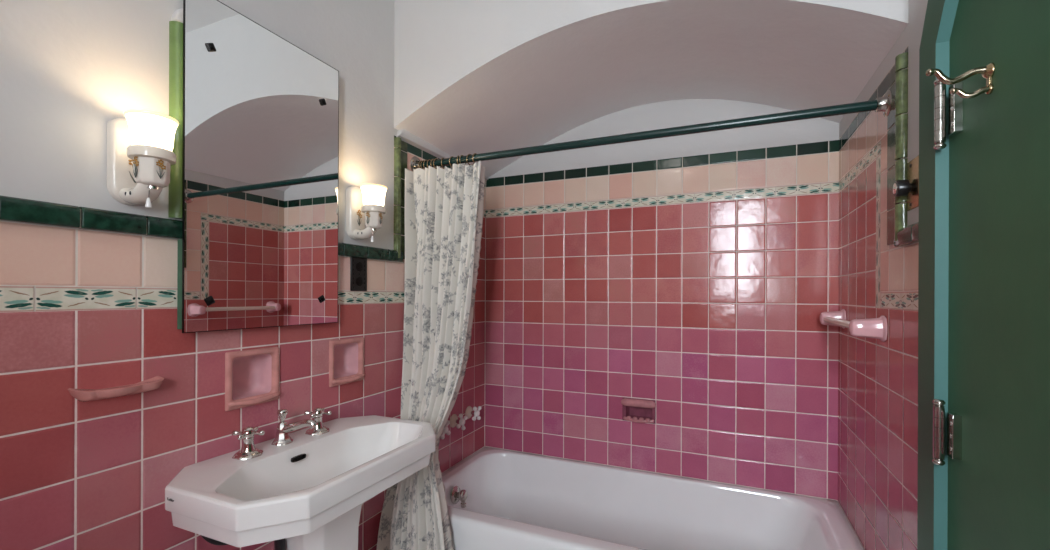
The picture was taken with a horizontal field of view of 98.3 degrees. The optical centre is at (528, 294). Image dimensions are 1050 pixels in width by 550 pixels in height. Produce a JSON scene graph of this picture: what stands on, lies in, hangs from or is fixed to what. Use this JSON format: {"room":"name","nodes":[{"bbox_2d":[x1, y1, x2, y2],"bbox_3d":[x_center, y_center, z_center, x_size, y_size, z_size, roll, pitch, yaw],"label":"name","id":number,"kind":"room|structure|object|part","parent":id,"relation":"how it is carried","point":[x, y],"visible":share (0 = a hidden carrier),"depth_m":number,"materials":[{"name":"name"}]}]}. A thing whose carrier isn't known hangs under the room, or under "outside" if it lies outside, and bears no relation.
{"room":"bathroom","nodes":[
{"label":"bathroom","id":0,"kind":"room"},
{"bbox_2d":[0,0,485,549],"bbox_3d":[-0.867,-0.029,0.883,0.001,2.490,3.238,0,0,23],"label":"wall","id":1,"kind":"structure","parent":0,"point":[80,308],"depth_m":0.95,"materials":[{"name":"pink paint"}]},
{"bbox_2d":[68,376,163,401],"bbox_3d":[-0.822,0.192,0.921,0.054,0.029,0.152,0,0,23],"label":"towel rail","id":2,"kind":"object","parent":1,"relation":"attached to","point":[82,395],"visible":1,"depth_m":0.90,"materials":[{"name":"pink ceramic"}]},
{"bbox_2d":[107,109,178,207],"bbox_3d":[-0.779,-0.270,0.923,0.128,0.191,0.086,0,0,23],"label":"wall sconce","id":3,"kind":"object","parent":1,"relation":"attached to","point":[140,156],"visible":1,"depth_m":0.91,"materials":[{"name":"beige ceramic"}]},
{"bbox_3d":[-0.770,-0.246,0.887,0.016,0.034,0.002,0,0,23],"label":"painted stem","id":4,"kind":"part","parent":3,"relation":"part of","materials":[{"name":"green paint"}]},
{"bbox_2d":[133,157,138,165],"bbox_3d":[-0.769,-0.262,0.887,0.020,0.021,0.002,0,0,23],"label":"flower","id":5,"kind":"object","parent":3,"relation":"on","point":[135,159],"depth_m":0.89,"materials":[{"name":"gold paint"}]},
{"bbox_3d":[-0.795,-0.213,0.930,0.094,0.053,0.052,0,0,23],"label":"arm","id":6,"kind":"part","parent":3,"relation":"part of","materials":[{"name":"beige ceramic"}]},
{"bbox_3d":[-0.763,-0.185,0.909,0.010,0.021,0.010,0,0,23],"label":"chain pull","id":7,"kind":"part","parent":3,"relation":"part of","materials":[{"name":"white ceramic"}]},
{"bbox_3d":[-0.760,-0.321,0.915,0.082,0.064,0.082,0,0,23],"label":"lamp shade","id":8,"kind":"part","parent":3,"relation":"part of","materials":[{"name":"white glass"}]},
{"bbox_3d":[-0.760,-0.207,0.915,0.021,0.027,0.021,0,0,23],"label":"pull chain","id":9,"kind":"part","parent":3,"relation":"part of","materials":[{"name":"silver metal"}]},
{"bbox_2d":[156,159,165,169],"bbox_3d":[-0.733,-0.260,0.904,0.002,0.019,0.018,0,0,23],"label":"flower","id":10,"kind":"object","parent":3,"relation":"on","point":[160,163],"depth_m":0.90,"materials":[{"name":"gold paint"}]},
{"bbox_2d":[171,8,182,22],"bbox_3d":[-0.708,-0.638,1.218,0.022,0.048,0.443,0,0,23],"label":"trim","id":11,"kind":"structure","parent":1,"relation":"attached to","point":[177,15],"depth_m":1.02,"materials":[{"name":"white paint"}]},
{"bbox_2d":[0,195,402,261],"bbox_3d":[-0.993,-0.150,0.566,0.018,0.042,2.555,0,0,23],"label":"trim","id":12,"kind":"structure","parent":1,"relation":"attached to","point":[12,209],"depth_m":0.90,"materials":[{"name":"green tile"}]},
{"bbox_2d":[225,347,280,410],"bbox_3d":[-0.745,0.218,1.208,0.081,0.148,0.148,0,0,23],"label":"wall niche","id":13,"kind":"object","parent":1,"relation":"attached to","point":[251,376],"visible":0.97,"depth_m":1.23,"materials":[{"name":"pink ceramic"}]},
{"bbox_2d":[168,0,338,332],"bbox_3d":[-0.699,-0.309,1.220,0.038,0.791,0.459,0,0,23],"label":"mirror","id":14,"kind":"object","parent":1,"relation":"attached to","point":[254,183],"visible":0.99,"depth_m":1.16,"materials":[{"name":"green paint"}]},
{"bbox_3d":[-0.786,-0.393,1.039,0.021,0.440,0.057,0,0,23],"label":"trim","id":15,"kind":"part","parent":14,"relation":"part of","materials":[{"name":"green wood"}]},
{"bbox_2d":[329,337,364,386],"bbox_3d":[-0.617,0.218,1.506,0.081,0.148,0.146,0,0,23],"label":"wall niche","id":16,"kind":"object","parent":1,"relation":"attached to","point":[346,356],"visible":0.89,"depth_m":1.54,"materials":[{"name":"pink ceramic"}]},
{"bbox_2d":[350,257,366,290],"bbox_3d":[-0.578,-0.070,1.544,0.009,0.114,0.074,0,0,23],"label":"outlet cover","id":17,"kind":"object","parent":1,"relation":"attached to","point":[358,266],"visible":1,"depth_m":1.54,"materials":[{"name":"metal"}]},
{"bbox_2d":[356,262,362,271],"bbox_3d":[-0.576,-0.095,1.543,0.004,0.033,0.033,0,0,23],"label":"receptacle","id":18,"kind":"object","parent":17,"relation":"attached to","point":[359,265],"depth_m":1.54,"materials":[{"name":"plastic"}]},
{"bbox_2d":[356,277,362,285],"bbox_3d":[-0.576,-0.045,1.543,0.004,0.033,0.033,0,0,23],"label":"receptacle","id":19,"kind":"object","parent":17,"relation":"attached to","point":[359,280],"depth_m":1.54,"materials":[{"name":"plastic"}]},
{"bbox_2d":[346,184,386,241],"bbox_3d":[-0.531,-0.269,1.502,0.128,0.191,0.086,0,0,23],"label":"wall sconce","id":20,"kind":"object","parent":1,"relation":"attached to","point":[364,203],"visible":1,"depth_m":1.49,"materials":[{"name":"beige ceramic"}]},
{"bbox_3d":[-0.547,-0.212,1.509,0.094,0.053,0.052,0,0,23],"label":"arm","id":21,"kind":"part","parent":20,"relation":"part of","materials":[{"name":"beige ceramic"}]},
{"bbox_3d":[-0.511,-0.320,1.494,0.082,0.064,0.082,0,0,23],"label":"lamp shade","id":22,"kind":"part","parent":20,"relation":"part of","materials":[{"name":"white glass"}]},
{"bbox_2d":[394,137,406,258],"bbox_3d":[-0.486,-0.366,1.741,0.020,0.455,0.074,0,0,23],"label":"trim","id":23,"kind":"structure","parent":1,"relation":"attached to","point":[400,150],"depth_m":1.71,"materials":[{"name":"green tile"}]},
{"bbox_2d":[396,129,487,180],"bbox_3d":[-0.357,-0.639,2.042,0.017,0.085,0.705,0,0,23],"label":"trim","id":24,"kind":"structure","parent":1,"relation":"attached to","point":[405,136],"depth_m":1.84,"materials":[{"name":"white paint"}]},
{"bbox_2d":[440,420,450,438],"bbox_3d":[-0.376,0.578,1.954,0.061,0.073,0.073,0,0,23],"label":"tub valve","id":25,"kind":"object","parent":1,"relation":"attached to","point":[445,429],"visible":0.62,"depth_m":1.94,"materials":[{"name":"silver ceramic"}]},
{"bbox_2d":[450,413,467,429],"bbox_3d":[-0.322,0.581,2.081,0.061,0.081,0.081,0,0,23],"label":"tub valve","id":26,"kind":"object","parent":1,"relation":"attached to","point":[454,420],"visible":0.98,"depth_m":2.07,"materials":[{"name":"silver ceramic"}]},
{"bbox_3d":[-0.304,0.581,2.074,0.024,0.081,0.081,0,0,23],"label":"cross handle","id":27,"kind":"part","parent":26,"relation":"part of","materials":[{"name":"white ceramic"}]},
{"bbox_2d":[465,406,481,420],"bbox_3d":[-0.268,0.574,2.205,0.061,0.074,0.074,0,0,23],"label":"tub valve","id":28,"kind":"object","parent":1,"relation":"attached to","point":[469,412],"visible":0.99,"depth_m":2.20,"materials":[{"name":"silver ceramic"}]},
{"bbox_3d":[-0.251,0.574,2.198,0.024,0.074,0.074,0,0,23],"label":"cross handle","id":29,"kind":"part","parent":28,"relation":"part of","materials":[{"name":"white ceramic"}]},
{"bbox_2d":[410,90,891,170],"bbox_3d":[0.255,-0.517,1.524,1.551,0.073,0.073,0,0,23],"label":"curtain rod","id":30,"kind":"object","parent":1,"relation":"attached to","point":[881,104],"visible":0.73,"depth_m":1.42,"materials":[{"name":"teal paint"}]},
{"bbox_2d":[376,161,484,549],"bbox_3d":[-0.346,0.289,1.651,0.334,1.559,0.287,0,0,23],"label":"shower curtain","id":31,"kind":"object","parent":30,"relation":"hanging from","point":[444,208],"visible":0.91,"depth_m":1.69,"materials":[{"name":"fabric"}]},
{"bbox_2d":[394,0,907,127],"bbox_3d":[0.206,-0.948,1.404,1.553,0.643,0.001,0,0,23],"label":"wall","id":32,"kind":"structure","parent":0,"point":[438,43],"depth_m":1.59,"materials":[{"name":"white paint"}]},
{"bbox_2d":[395,0,907,177],"bbox_3d":[0.347,-0.734,1.734,1.553,0.264,0.718,0,0,23],"label":"vault","id":33,"kind":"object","parent":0,"point":[785,54],"visible":0.97,"depth_m":1.62,"materials":[{"name":"white paint"}]},
{"bbox_2d":[485,99,838,500],"bbox_3d":[0.485,0.097,2.064,1.553,2.250,0.001,0,0,23],"label":"wall","id":34,"kind":"structure","parent":0,"point":[694,275],"depth_m":2.00,"materials":[{"name":"pink tile"}]},
{"bbox_2d":[621,397,655,423],"bbox_3d":[0.501,0.524,2.062,0.152,0.105,0.073,0,0,23],"label":"soap holder","id":35,"kind":"object","parent":34,"relation":"attached to","point":[633,410],"visible":1,"depth_m":2.05,"materials":[{"name":"ceramic"}]},
{"bbox_2d":[838,0,927,549],"bbox_3d":[0.560,-0.023,0.270,0.001,2.490,3.238,0,0,23],"label":"wall","id":36,"kind":"structure","parent":0,"point":[878,380],"depth_m":1.31,"materials":[{"name":"pink tile"}]},
{"bbox_2d":[820,309,887,341],"bbox_3d":[1.035,0.090,1.479,0.080,0.078,0.518,0,0,23],"label":"towel rail","id":37,"kind":"object","parent":36,"relation":"attached to","point":[877,328],"visible":1,"depth_m":1.26,"materials":[{"name":"pink ceramic"}]},
{"bbox_3d":[1.126,0.088,1.686,0.076,0.072,0.065,0,0,23],"label":"post","id":38,"kind":"part","parent":37,"relation":"part of","materials":[{"name":"pink ceramic"}]},
{"bbox_3d":[0.945,0.093,1.270,0.080,0.072,0.065,0,0,23],"label":"post","id":39,"kind":"part","parent":37,"relation":"part of","materials":[{"name":"pink ceramic"}]},
{"bbox_2d":[887,52,907,244],"bbox_3d":[0.934,-0.361,1.162,0.020,0.455,0.132,0,0,23],"label":"trim","id":40,"kind":"structure","parent":36,"relation":"attached to","point":[897,118],"depth_m":1.11,"materials":[{"name":"green tile"}]},
{"bbox_2d":[893,155,918,210],"bbox_3d":[0.883,-0.259,1.064,0.037,0.116,0.072,0,0,23],"label":"wall switch","id":41,"kind":"object","parent":36,"relation":"attached to","point":[909,187],"visible":0.91,"depth_m":1.06,"materials":[{"name":"brown metal"}]},
{"bbox_3d":[0.872,-0.253,1.082,0.004,0.026,0.026,0,0,23],"label":"knob","id":42,"kind":"part","parent":41,"relation":"part of","materials":[{"name":"silver metal"}]},
{"bbox_3d":[0.887,-0.253,1.075,0.030,0.039,0.039,0,0,23],"label":"knob","id":43,"kind":"part","parent":41,"relation":"part of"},
{"bbox_3d":[0.898,-0.259,1.058,0.005,0.116,0.072,0,0,23],"label":"plate","id":44,"kind":"part","parent":41,"relation":"part of","materials":[{"name":"brown metal"}]},
{"bbox_2d":[894,222,918,246],"bbox_3d":[0.890,-0.142,1.060,0.018,0.042,0.160,0,0,23],"label":"trim","id":45,"kind":"structure","parent":36,"relation":"attached to","point":[907,235],"depth_m":1.05,"materials":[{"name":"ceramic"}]},
{"bbox_2d":[917,0,958,549],"bbox_3d":[0.659,0.185,0.525,0.023,2.075,0.991,0,0,23],"label":"trim","id":46,"kind":"structure","parent":36,"relation":"attached to","point":[933,258],"depth_m":0.92,"materials":[{"name":"green paint"}]},
{"bbox_2d":[932,0,1049,549],"bbox_3d":[0.671,0.204,0.520,0.072,2.038,0.861,0,0,23],"label":"door","id":47,"kind":"structure","parent":36,"relation":"in","point":[998,415],"depth_m":0.73,"materials":[{"name":"green paint"}]},
{"bbox_2d":[925,62,994,98],"bbox_3d":[0.734,-0.363,0.776,0.087,0.060,0.026,0,0,23],"label":"robe hook","id":48,"kind":"object","parent":47,"relation":"attached to","point":[987,72],"visible":1,"depth_m":0.77,"materials":[{"name":"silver metal"}]},
{"bbox_3d":[0.769,-0.362,0.761,0.010,0.052,0.026,0,0,23],"label":"plate","id":49,"kind":"part","parent":48,"relation":"part of","materials":[{"name":"brown metal"}]},
{"label":"floor","id":50,"kind":"structure","parent":0,"visible":0},
{"bbox_2d":[165,407,435,549],"bbox_3d":[-0.532,0.762,1.179,0.386,0.911,0.619,0,0,23],"label":"pedestal sink","id":51,"kind":"object","parent":50,"relation":"on","point":[307,488],"visible":1,"depth_m":1.09,"materials":[{"name":"white ceramic"}]},
{"bbox_2d":[231,426,264,459],"bbox_3d":[-0.694,0.361,1.121,0.072,0.070,0.072,0,0,23],"label":"tap","id":52,"kind":"object","parent":51,"relation":"on","point":[248,451],"depth_m":1.11,"materials":[{"name":"silver metal"}]},
{"bbox_3d":[-0.662,0.369,1.218,0.050,0.056,0.050,0,0,23],"label":"spout","id":53,"kind":"part","parent":51,"relation":"part of","materials":[{"name":"silver metal"}]},
{"bbox_3d":[-0.662,0.326,1.218,0.027,0.039,0.027,0,0,23],"label":"lift knob","id":54,"kind":"part","parent":51,"relation":"part of","materials":[{"name":"silver metal"}]},
{"bbox_3d":[-0.615,0.352,1.212,0.100,0.041,0.023,0,0,6],"label":"spout arm","id":55,"kind":"part","parent":51,"relation":"part of","materials":[{"name":"silver metal"}]},
{"bbox_2d":[304,407,331,435],"bbox_3d":[-0.612,0.362,1.313,0.072,0.070,0.072,0,0,23],"label":"tap","id":56,"kind":"object","parent":51,"relation":"on","point":[319,430],"depth_m":1.30,"materials":[{"name":"silver metal"}]},
{"bbox_2d":[442,447,863,549],"bbox_3d":[0.339,1.007,1.734,1.551,0.428,0.717,0,0,23],"label":"bathtub","id":57,"kind":"object","parent":50,"relation":"on","point":[497,499],"visible":0.8,"depth_m":1.94,"materials":[{"name":"white ceramic"}]},
{"bbox_3d":[-0.314,0.863,1.957,0.019,0.074,0.074,0,0,23],"label":"overflow plate","id":58,"kind":"part","parent":57,"relation":"part of","materials":[{"name":"silver metal"}]},
{"bbox_3d":[-0.291,0.872,1.948,0.048,0.073,0.046,0,0,23],"label":"overflow lever","id":59,"kind":"part","parent":57,"relation":"part of","materials":[{"name":"silver metal"}]}
]}

